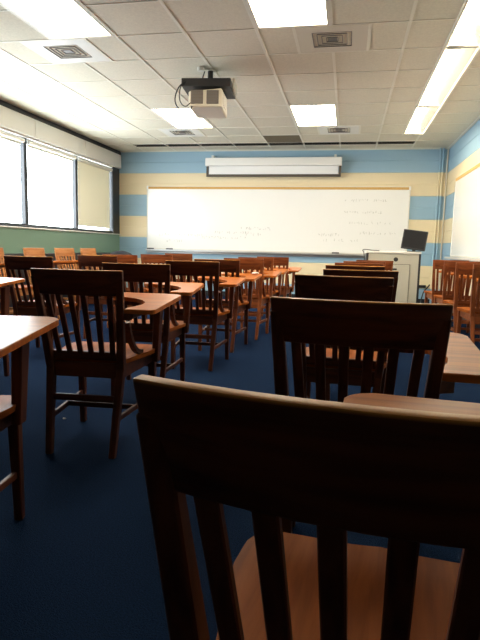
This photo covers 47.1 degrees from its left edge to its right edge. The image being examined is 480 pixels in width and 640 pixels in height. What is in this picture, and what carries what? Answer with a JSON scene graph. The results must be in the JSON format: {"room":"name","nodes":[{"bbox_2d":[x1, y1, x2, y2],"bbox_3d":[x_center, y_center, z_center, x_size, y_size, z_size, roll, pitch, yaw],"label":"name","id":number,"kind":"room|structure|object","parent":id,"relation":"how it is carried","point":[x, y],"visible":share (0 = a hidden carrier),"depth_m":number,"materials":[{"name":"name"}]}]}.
{"room":"classroom","nodes":[
{"label":"classroom","id":0,"kind":"room"},
{"bbox_2d":[0,227,119,253],"bbox_3d":[-3.665,-0.337,5.155,0.280,1.233,11.925,3,8,11],"label":"wall","id":1,"kind":"structure","parent":0,"point":[12,240],"depth_m":8.42,"materials":[{"name":"green paint"}]},
{"bbox_2d":[0,129,25,226],"bbox_3d":[-3.170,-1.828,6.951,0.060,1.247,1.480,3,8,11],"label":"window","id":2,"kind":"structure","parent":1,"relation":"in","point":[1,223],"depth_m":7.43,"materials":[{"name":"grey metal"}]},
{"bbox_2d":[0,130,24,144],"bbox_3d":[-3.115,-2.369,6.912,0.064,0.092,1.360,3,8,11],"label":"roller blind","id":3,"kind":"object","parent":2,"relation":"attached to","point":[3,135],"visible":1,"depth_m":7.31,"materials":[{"name":"white fabric"}]},
{"bbox_2d":[20,137,75,230],"bbox_3d":[-2.888,-2.011,8.392,0.060,1.247,1.480,3,8,11],"label":"window","id":4,"kind":"structure","parent":1,"relation":"in","point":[23,147],"depth_m":7.71,"materials":[{"name":"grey metal"}]},
{"bbox_2d":[27,140,76,161],"bbox_3d":[-2.832,-2.552,8.353,0.064,0.092,1.360,3,8,11],"label":"roller blind","id":5,"kind":"object","parent":4,"relation":"attached to","point":[30,144],"visible":1,"depth_m":8.26,"materials":[{"name":"white paint"}]},
{"bbox_2d":[0,127,115,167],"bbox_3d":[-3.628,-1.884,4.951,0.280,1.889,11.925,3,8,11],"label":"trim","id":6,"kind":"structure","parent":1,"relation":"attached to","point":[1,128],"depth_m":8.33,"materials":[{"name":"white paint"}]},
{"bbox_2d":[0,225,120,234],"bbox_3d":[-3.547,-0.952,5.053,0.130,0.016,11.924,3,8,11],"label":"trim","id":7,"kind":"structure","parent":1,"relation":"on","point":[0,225],"depth_m":8.45,"materials":[{"name":"white paint"}]},
{"bbox_2d":[72,155,119,233],"bbox_3d":[-2.567,-2.208,9.944,0.094,1.247,1.714,3,8,11],"label":"window","id":8,"kind":"structure","parent":1,"relation":"in","point":[114,228],"depth_m":10.45,"materials":[{"name":"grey metal"}]},
{"bbox_2d":[77,157,112,227],"bbox_3d":[-2.568,-2.223,9.827,0.064,1.117,1.290,3,8,11],"label":"roller blind","id":9,"kind":"object","parent":8,"relation":"attached to","point":[93,178],"visible":0.99,"depth_m":9.77,"materials":[{"name":"beige fabric"}]},
{"bbox_2d":[0,295,479,639],"bbox_3d":[-0.634,0.382,4.652,6.523,0.120,12.225,3,8,11],"label":"floor","id":10,"kind":"structure","parent":0,"point":[81,563],"depth_m":1.92,"materials":[{"name":"blue carpet"}]},
{"bbox_2d":[0,277,24,375],"bbox_3d":[-1.813,0.008,3.646,0.558,0.835,0.597,2,8,8],"label":"chair","id":11,"kind":"object","parent":10,"relation":"on","point":[5,283],"visible":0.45,"depth_m":3.76,"materials":[{"name":"brown wood"}]},
{"bbox_2d":[0,248,33,315],"bbox_3d":[-2.577,-0.361,6.149,0.597,0.876,0.558,3,8,14],"label":"chair","id":12,"kind":"object","parent":10,"relation":"on","point":[2,264],"visible":0.16,"depth_m":6.21,"materials":[{"name":"brown wood"}]},
{"bbox_2d":[0,315,58,519],"bbox_3d":[-0.890,0.296,1.617,0.558,0.835,0.597,1,7,1],"label":"chair","id":13,"kind":"object","parent":10,"relation":"on","point":[16,332],"visible":1,"depth_m":1.76,"materials":[{"name":"brown wood"}]},
{"bbox_2d":[4,256,80,347],"bbox_3d":[-1.611,-0.125,4.689,0.558,0.835,0.597,2,8,7],"label":"chair","id":14,"kind":"object","parent":10,"relation":"on","point":[18,263],"visible":0.43,"depth_m":4.48,"materials":[{"name":"brown wood"}]},
{"bbox_2d":[23,248,75,319],"bbox_3d":[-2.415,-0.467,6.990,0.597,0.876,0.558,3,8,16],"label":"chair","id":15,"kind":"object","parent":10,"relation":"on","point":[37,252],"visible":0.18,"depth_m":6.96,"materials":[{"name":"brown wood"}]},
{"bbox_2d":[0,252,111,315],"bbox_3d":[-3.211,-0.343,6.208,0.213,0.790,8.990,3,8,11],"label":"base cabinet","id":16,"kind":"object","parent":10,"relation":"on","point":[7,254],"visible":0.06,"depth_m":7.49,"materials":[{"name":"brown metal"}]},
{"bbox_2d":[54,248,78,299],"bbox_3d":[-2.278,-0.561,7.726,0.597,0.876,0.558,4,8,21],"label":"chair","id":17,"kind":"object","parent":10,"relation":"on","point":[61,252],"visible":0.18,"depth_m":7.78,"materials":[{"name":"brown wood"}]},
{"bbox_2d":[80,248,102,269],"bbox_3d":[-2.129,-0.654,8.457,0.597,0.876,0.558,4,8,17],"label":"chair","id":18,"kind":"object","parent":10,"relation":"on","point":[84,251],"visible":0.08,"depth_m":8.54,"materials":[{"name":"brown wood"}]},
{"bbox_2d":[30,268,180,458],"bbox_3d":[-0.619,0.168,2.644,0.558,0.835,0.597,2,8,8],"label":"chair","id":19,"kind":"object","parent":10,"relation":"on","point":[119,359],"visible":0.98,"depth_m":2.45,"materials":[{"name":"brown wood"}]},
{"bbox_2d":[77,255,138,338],"bbox_3d":[-1.298,-0.245,5.657,0.558,0.835,0.597,3,8,11],"label":"chair","id":20,"kind":"object","parent":10,"relation":"on","point":[94,261],"visible":0.2,"depth_m":5.39,"materials":[{"name":"brown wood"}]},
{"bbox_2d":[110,251,131,254],"bbox_3d":[-2.030,-0.805,9.744,0.510,0.840,0.539,2,8,5],"label":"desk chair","id":21,"kind":"object","parent":10,"relation":"on","point":[114,252],"visible":0.09,"depth_m":9.47,"materials":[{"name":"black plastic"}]},
{"bbox_2d":[102,254,154,327],"bbox_3d":[-1.238,-0.339,6.383,0.558,0.835,0.597,3,8,11],"label":"chair","id":22,"kind":"object","parent":10,"relation":"on","point":[121,258],"visible":0.2,"depth_m":6.06,"materials":[{"name":"brown wood"}]},
{"bbox_2d":[102,263,203,395],"bbox_3d":[-0.552,0.046,3.580,0.558,0.835,0.597,2,8,5],"label":"chair","id":23,"kind":"object","parent":10,"relation":"on","point":[153,275],"visible":0.63,"depth_m":3.39,"materials":[{"name":"brown wood"}]},
{"bbox_2d":[141,254,185,318],"bbox_3d":[-0.938,-0.424,7.083,0.558,0.835,0.597,3,8,11],"label":"chair","id":24,"kind":"object","parent":10,"relation":"on","point":[145,258],"visible":0.16,"depth_m":6.79,"materials":[{"name":"brown wood"}]},
{"bbox_2d":[165,253,200,305],"bbox_3d":[-0.797,-0.577,8.269,0.558,0.835,0.597,3,8,11],"label":"chair","id":25,"kind":"object","parent":10,"relation":"on","point":[176,257],"visible":0.23,"depth_m":7.96,"materials":[{"name":"brown wood"}]},
{"bbox_2d":[165,260,244,370],"bbox_3d":[-0.275,-0.056,4.405,0.558,0.835,0.597,2,8,8],"label":"chair","id":26,"kind":"object","parent":10,"relation":"on","point":[204,271],"visible":0.87,"depth_m":4.21,"materials":[{"name":"brown wood"}]},
{"bbox_2d":[194,259,261,352],"bbox_3d":[-0.113,-0.152,5.159,0.558,0.835,0.597,3,8,11],"label":"chair","id":27,"kind":"object","parent":10,"relation":"on","point":[226,266],"visible":0.69,"depth_m":4.98,"materials":[{"name":"brown wood"}]},
{"bbox_2d":[224,258,281,339],"bbox_3d":[0.128,-0.239,5.871,0.558,0.835,0.597,3,8,11],"label":"chair","id":28,"kind":"object","parent":10,"relation":"on","point":[254,265],"visible":0.7,"depth_m":5.67,"materials":[{"name":"brown wood"}]},
{"bbox_2d":[238,257,288,328],"bbox_3d":[0.273,-0.334,6.611,0.558,0.835,0.597,3,8,11],"label":"chair","id":29,"kind":"object","parent":10,"relation":"on","point":[268,262],"visible":0.34,"depth_m":6.43,"materials":[{"name":"brown wood"}]},
{"bbox_2d":[257,256,301,319],"bbox_3d":[0.511,-0.423,7.334,0.558,0.835,0.597,3,8,11],"label":"chair","id":30,"kind":"object","parent":10,"relation":"on","point":[278,261],"visible":0.48,"depth_m":7.12,"materials":[{"name":"brown wood"}]},
{"bbox_2d":[133,374,479,639],"bbox_3d":[0.222,0.444,0.716,0.558,0.829,0.597,4,8,17],"label":"chair","id":31,"kind":"object","parent":10,"relation":"on","point":[404,470],"visible":1,"depth_m":0.46,"materials":[{"name":"brown wood"}]},
{"bbox_2d":[294,274,393,401],"bbox_3d":[0.482,0.200,2.592,0.456,0.835,0.537,3,8,14],"label":"chair","id":32,"kind":"object","parent":10,"relation":"on","point":[351,288],"visible":0.51,"depth_m":2.36,"materials":[{"name":"brown wood"}]},
{"bbox_2d":[326,265,384,270],"bbox_3d":[0.847,0.001,4.169,0.456,0.835,0.537,3,8,11],"label":"chair","id":33,"kind":"object","parent":10,"relation":"on","point":[344,267],"visible":0.09,"depth_m":3.86,"materials":[{"name":"brown wood"}]},
{"bbox_2d":[335,262,383,265],"bbox_3d":[1.052,-0.104,5.009,0.456,0.835,0.537,3,8,10],"label":"chair","id":34,"kind":"object","parent":10,"relation":"on","point":[336,263],"visible":0.03,"depth_m":4.70,"materials":[{"name":"brown wood"}]},
{"bbox_2d":[323,269,398,400],"bbox_3d":[0.708,0.106,3.347,0.456,0.835,0.537,3,8,11],"label":"chair","id":35,"kind":"object","parent":10,"relation":"on","point":[328,272],"visible":0.06,"depth_m":3.05,"materials":[{"name":"brown wood"}]},
{"bbox_2d":[343,261,385,266],"bbox_3d":[1.275,-0.200,5.775,0.456,0.835,0.537,3,8,11],"label":"chair","id":36,"kind":"object","parent":10,"relation":"on","point":[343,261],"visible":0.08,"depth_m":5.46,"materials":[{"name":"brown wood"}]},
{"bbox_2d":[356,260,392,270],"bbox_3d":[1.563,-0.292,6.528,0.456,0.835,0.537,3,8,11],"label":"chair","id":37,"kind":"object","parent":10,"relation":"on","point":[389,264],"visible":0.06,"depth_m":6.22,"materials":[{"name":"brown wood"}]},
{"bbox_2d":[270,296,479,532],"bbox_3d":[0.372,0.336,1.567,0.558,0.829,0.597,3,8,13],"label":"chair","id":38,"kind":"object","parent":10,"relation":"on","point":[419,329],"visible":0.38,"depth_m":1.28,"materials":[{"name":"brown wood"}]},
{"bbox_2d":[365,251,421,302],"bbox_3d":[2.294,-0.573,8.386,0.785,0.935,0.570,3,8,11],"label":"podium","id":39,"kind":"object","parent":10,"relation":"on","point":[408,264],"visible":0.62,"depth_m":8.08,"materials":[{"name":"beige laminate"}]},
{"bbox_2d":[365,251,421,253],"bbox_3d":[2.306,-1.022,8.336,0.785,0.030,0.552,3,8,11],"label":"countertop","id":40,"kind":"structure","parent":39,"relation":"on","point":[392,252],"depth_m":8.07,"materials":[{"name":"white laminate"}]},
{"bbox_2d":[401,229,427,251],"bbox_3d":[2.604,-1.187,8.222,0.380,0.339,0.200,4,8,18],"label":"computer monitor","id":41,"kind":"object","parent":39,"relation":"on","point":[414,240],"visible":0.96,"depth_m":8.17,"materials":[{"name":"black plastic"}]},
{"bbox_2d":[424,260,463,303],"bbox_3d":[2.631,-0.329,6.931,0.558,0.851,0.597,3,8,11],"label":"chair","id":42,"kind":"object","parent":10,"relation":"on","point":[437,264],"visible":0.4,"depth_m":6.72,"materials":[{"name":"brown wood"}]},
{"bbox_2d":[433,261,479,332],"bbox_3d":[2.523,-0.245,6.274,0.558,0.851,0.597,3,8,11],"label":"chair","id":43,"kind":"object","parent":10,"relation":"on","point":[449,266],"visible":0.47,"depth_m":6.07,"materials":[{"name":"brown wood"}]},
{"bbox_2d":[443,262,479,332],"bbox_3d":[2.384,-0.158,5.594,0.558,0.851,0.597,3,8,11],"label":"chair","id":44,"kind":"object","parent":10,"relation":"on","point":[462,268],"visible":0.63,"depth_m":5.41,"materials":[{"name":"brown wood"}]},
{"bbox_2d":[456,264,479,344],"bbox_3d":[2.250,-0.068,4.882,0.558,0.851,0.597,3,8,11],"label":"chair","id":45,"kind":"object","parent":10,"relation":"on","point":[472,313],"visible":0.91,"depth_m":4.73,"materials":[{"name":"brown wood"}]},
{"bbox_2d":[0,0,479,150],"bbox_3d":[-0.569,-2.402,4.286,6.523,0.047,12.225,3,8,11],"label":"ceiling","id":46,"kind":"structure","parent":0,"point":[192,15],"depth_m":5.71,"materials":[{"name":"tile"}]},
{"bbox_2d":[0,0,113,38],"bbox_3d":[-1.483,-2.435,4.209,0.585,0.104,1.193,3,8,11],"label":"ceiling light","id":47,"kind":"object","parent":46,"relation":"attached to","point":[56,19],"visible":0.81,"depth_m":4.41,"materials":[{"name":"beige plastic"}]},
{"bbox_2d":[23,39,109,62],"bbox_3d":[-1.609,-2.540,5.159,0.584,0.059,0.584,3,8,11],"label":"ceiling vent","id":48,"kind":"object","parent":46,"relation":"in","point":[39,46],"visible":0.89,"depth_m":5.14,"materials":[{"name":"white metal"}]},
{"bbox_2d":[159,129,203,136],"bbox_3d":[-0.912,-2.993,8.721,0.584,0.059,0.584,3,8,11],"label":"ceiling vent","id":49,"kind":"object","parent":46,"relation":"in","point":[195,132],"visible":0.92,"depth_m":8.72,"materials":[{"name":"white metal"}]},
{"bbox_2d":[150,108,213,128],"bbox_3d":[-0.786,-2.887,7.771,0.585,0.104,1.193,3,8,11],"label":"ceiling light","id":50,"kind":"object","parent":46,"relation":"attached to","point":[175,117],"visible":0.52,"depth_m":7.79,"materials":[{"name":"beige plastic"}]},
{"bbox_2d":[197,66,203,71],"bbox_3d":[-0.393,-2.516,5.529,0.070,0.034,0.070,3,8,11],"label":"outlet","id":51,"kind":"object","parent":46,"relation":"attached to","point":[199,69],"visible":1,"depth_m":5.51,"materials":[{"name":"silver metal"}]},
{"bbox_2d":[174,69,236,112],"bbox_3d":[-0.332,-2.299,5.609,0.570,0.485,0.549,2,8,5],"label":"mount","id":52,"kind":"object","parent":46,"relation":"attached to","point":[229,87],"visible":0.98,"depth_m":5.41,"materials":[{"name":"black metal"}]},
{"bbox_2d":[189,88,226,117],"bbox_3d":[-0.318,-2.220,5.647,0.335,0.200,0.514,2,8,5],"label":"projector","id":53,"kind":"object","parent":52,"relation":"attached to","point":[209,103],"visible":1,"depth_m":5.41,"materials":[{"name":"beige plastic"}]},
{"bbox_2d":[191,90,202,103],"bbox_3d":[-0.423,-2.191,5.407,0.120,0.130,0.023,3,8,11],"label":"grille","id":54,"kind":"object","parent":53,"relation":"attached to","point":[196,95],"depth_m":5.40,"materials":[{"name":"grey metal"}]},
{"bbox_2d":[206,90,218,103],"bbox_3d":[-0.269,-2.186,5.394,0.120,0.130,0.009,2,8,5],"label":"grille","id":55,"kind":"object","parent":53,"relation":"attached to","point":[212,96],"depth_m":5.39,"materials":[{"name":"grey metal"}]},
{"bbox_2d":[181,78,234,98],"bbox_3d":[-0.312,-2.362,5.632,0.485,0.075,0.485,2,8,5],"label":"shelf","id":56,"kind":"object","parent":52,"relation":"attached to","point":[188,84],"depth_m":5.41,"materials":[{"name":"black metal"}]},
{"bbox_2d":[0,0,479,151],"bbox_3d":[-0.496,-2.381,4.274,6.073,0.042,11.925,3,8,11],"label":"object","id":57,"kind":"structure","parent":46,"relation":"attached to","point":[465,3],"depth_m":5.87,"materials":[{"name":"beige"}]},
{"bbox_2d":[137,141,414,146],"bbox_3d":[0.477,-3.097,9.513,4.885,0.124,0.166,3,8,11],"label":"trim","id":58,"kind":"structure","parent":46,"relation":"attached to","point":[400,142],"depth_m":9.49,"materials":[{"name":"black metal"}]},
{"bbox_2d":[263,135,301,142],"bbox_3d":[0.707,-2.974,9.049,0.585,0.006,0.617,3,8,11],"label":"tile","id":59,"kind":"structure","parent":46,"relation":"attached to","point":[277,138],"depth_m":9.01,"materials":[{"name":"grey tile"}]},
{"bbox_2d":[246,0,329,28],"bbox_3d":[0.316,-2.348,3.868,0.585,0.104,1.193,3,8,11],"label":"ceiling light","id":60,"kind":"object","parent":46,"relation":"attached to","point":[265,13],"visible":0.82,"depth_m":4.21,"materials":[{"name":"beige plastic"}]},
{"bbox_2d":[289,104,337,126],"bbox_3d":[1.014,-2.800,7.429,0.585,0.104,1.193,3,8,11],"label":"ceiling light","id":61,"kind":"object","parent":46,"relation":"attached to","point":[304,115],"visible":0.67,"depth_m":7.39,"materials":[{"name":"beige plastic"}]},
{"bbox_2d":[295,24,368,52],"bbox_3d":[0.790,-2.424,4.704,0.584,0.059,0.584,3,8,11],"label":"ceiling vent","id":62,"kind":"object","parent":46,"relation":"in","point":[359,33],"visible":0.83,"depth_m":4.67,"materials":[{"name":"beige plastic"}]},
{"bbox_2d":[318,126,358,134],"bbox_3d":[1.488,-2.876,8.266,0.584,0.059,0.584,3,8,11],"label":"ceiling vent","id":63,"kind":"object","parent":46,"relation":"in","point":[323,130],"visible":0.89,"depth_m":8.24,"materials":[{"name":"white metal"}]},
{"bbox_2d":[404,106,439,133],"bbox_3d":[2.497,-2.796,7.623,0.282,0.114,1.642,3,8,11],"label":"strip light","id":64,"kind":"object","parent":46,"relation":"attached to","point":[422,117],"visible":0.66,"depth_m":7.65,"materials":[{"name":"white paint"}]},
{"bbox_2d":[418,46,478,106],"bbox_3d":[2.142,-2.566,5.811,0.282,0.114,2.022,3,8,11],"label":"strip light","id":65,"kind":"object","parent":46,"relation":"attached to","point":[454,60],"visible":0.68,"depth_m":5.67,"materials":[{"name":"white paint"}]},
{"bbox_2d":[447,0,479,46],"bbox_3d":[1.751,-2.312,3.815,0.282,0.114,2.022,3,8,11],"label":"strip light","id":66,"kind":"object","parent":46,"relation":"attached to","point":[466,33],"visible":0.86,"depth_m":4.54,"materials":[{"name":"white paint"}]},
{"bbox_2d":[105,149,448,298],"bbox_3d":[0.552,-1.872,10.329,6.523,3.122,0.140,3,8,11],"label":"wall","id":67,"kind":"structure","parent":0,"point":[418,169],"depth_m":10.14,"materials":[{"name":"paint"}]},
{"bbox_2d":[0,105,120,168],"bbox_3d":[-2.901,-2.680,7.694,0.050,0.253,6.089,3,8,11],"label":"trim","id":68,"kind":"structure","parent":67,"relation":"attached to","point":[12,120],"depth_m":8.22,"materials":[{"name":"white paint"}]},
{"bbox_2d":[0,100,120,154],"bbox_3d":[-3.459,-2.482,4.842,0.035,0.066,11.924,3,8,11],"label":"trim","id":69,"kind":"structure","parent":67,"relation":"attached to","point":[3,103],"depth_m":8.24,"materials":[{"name":"black metal"}]},
{"bbox_2d":[205,154,341,176],"bbox_3d":[0.594,-2.805,10.026,2.485,0.388,0.198,3,8,11],"label":"projection screen","id":70,"kind":"object","parent":67,"relation":"attached to","point":[251,166],"visible":1,"depth_m":9.96,"materials":[{"name":"white metal"}]},
{"bbox_2d":[145,186,410,257],"bbox_3d":[0.589,-1.831,10.194,4.894,1.274,0.111,3,8,11],"label":"whiteboard","id":71,"kind":"object","parent":67,"relation":"attached to","point":[305,221],"visible":0.98,"depth_m":10.20,"materials":[{"name":"white ceramic"}]},
{"bbox_2d":[145,249,364,257],"bbox_3d":[0.575,-1.234,10.272,4.886,0.070,0.111,3,8,11],"label":"tray","id":72,"kind":"object","parent":71,"relation":"on","point":[265,252],"depth_m":10.29,"materials":[{"name":"silver metal"}]},
{"bbox_2d":[126,287,429,302],"bbox_3d":[0.578,-0.460,10.423,6.073,0.100,0.014,3,8,11],"label":"baseboard","id":73,"kind":"structure","parent":67,"relation":"attached to","point":[206,292],"depth_m":10.38,"materials":[{"name":"black metal"}]},
{"bbox_2d":[429,148,441,302],"bbox_3d":[3.441,-1.628,9.691,0.032,2.700,0.032,3,8,11],"label":"conduit","id":74,"kind":"object","parent":67,"relation":"attached to","point":[440,148],"visible":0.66,"depth_m":9.65,"materials":[{"name":"metal"}]},
{"bbox_2d":[435,148,444,283],"bbox_3d":[3.490,-1.626,9.682,0.032,2.700,0.032,3,8,11],"label":"conduit","id":75,"kind":"object","parent":67,"relation":"attached to","point":[443,148],"visible":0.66,"depth_m":9.62,"materials":[{"name":"metal"}]},
{"bbox_2d":[439,119,479,295],"bbox_3d":[2.509,-0.965,3.789,0.140,3.122,12.075,3,8,11],"label":"wall","id":76,"kind":"structure","parent":0,"point":[464,154],"depth_m":8.77,"materials":[{"name":"paint"}]},
{"bbox_2d":[438,149,448,290],"bbox_3d":[3.563,-1.616,9.674,0.024,2.687,0.024,3,8,11],"label":"conduit","id":77,"kind":"object","parent":76,"relation":"attached to","point":[448,149],"visible":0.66,"depth_m":9.63,"materials":[{"name":"beige plastic"}]},
{"bbox_2d":[438,303,479,327],"bbox_3d":[2.412,0.422,4.051,0.014,0.100,11.905,3,8,11],"label":"baseboard","id":78,"kind":"structure","parent":76,"relation":"attached to","point":[476,325],"depth_m":6.92,"materials":[{"name":"black rubber"}]},
{"bbox_2d":[444,162,479,261],"bbox_3d":[2.882,-1.306,6.365,0.111,1.258,4.920,3,8,11],"label":"whiteboard","id":79,"kind":"object","parent":76,"relation":"attached to","point":[465,237],"visible":1,"depth_m":7.68,"materials":[{"name":"white ceramic"}]},
{"bbox_2d":[444,257,479,261],"bbox_3d":[2.868,-0.697,6.446,0.111,0.030,4.920,3,8,11],"label":"tray","id":80,"kind":"object","parent":79,"relation":"on","point":[462,258],"depth_m":7.32,"materials":[{"name":"silver metal"}]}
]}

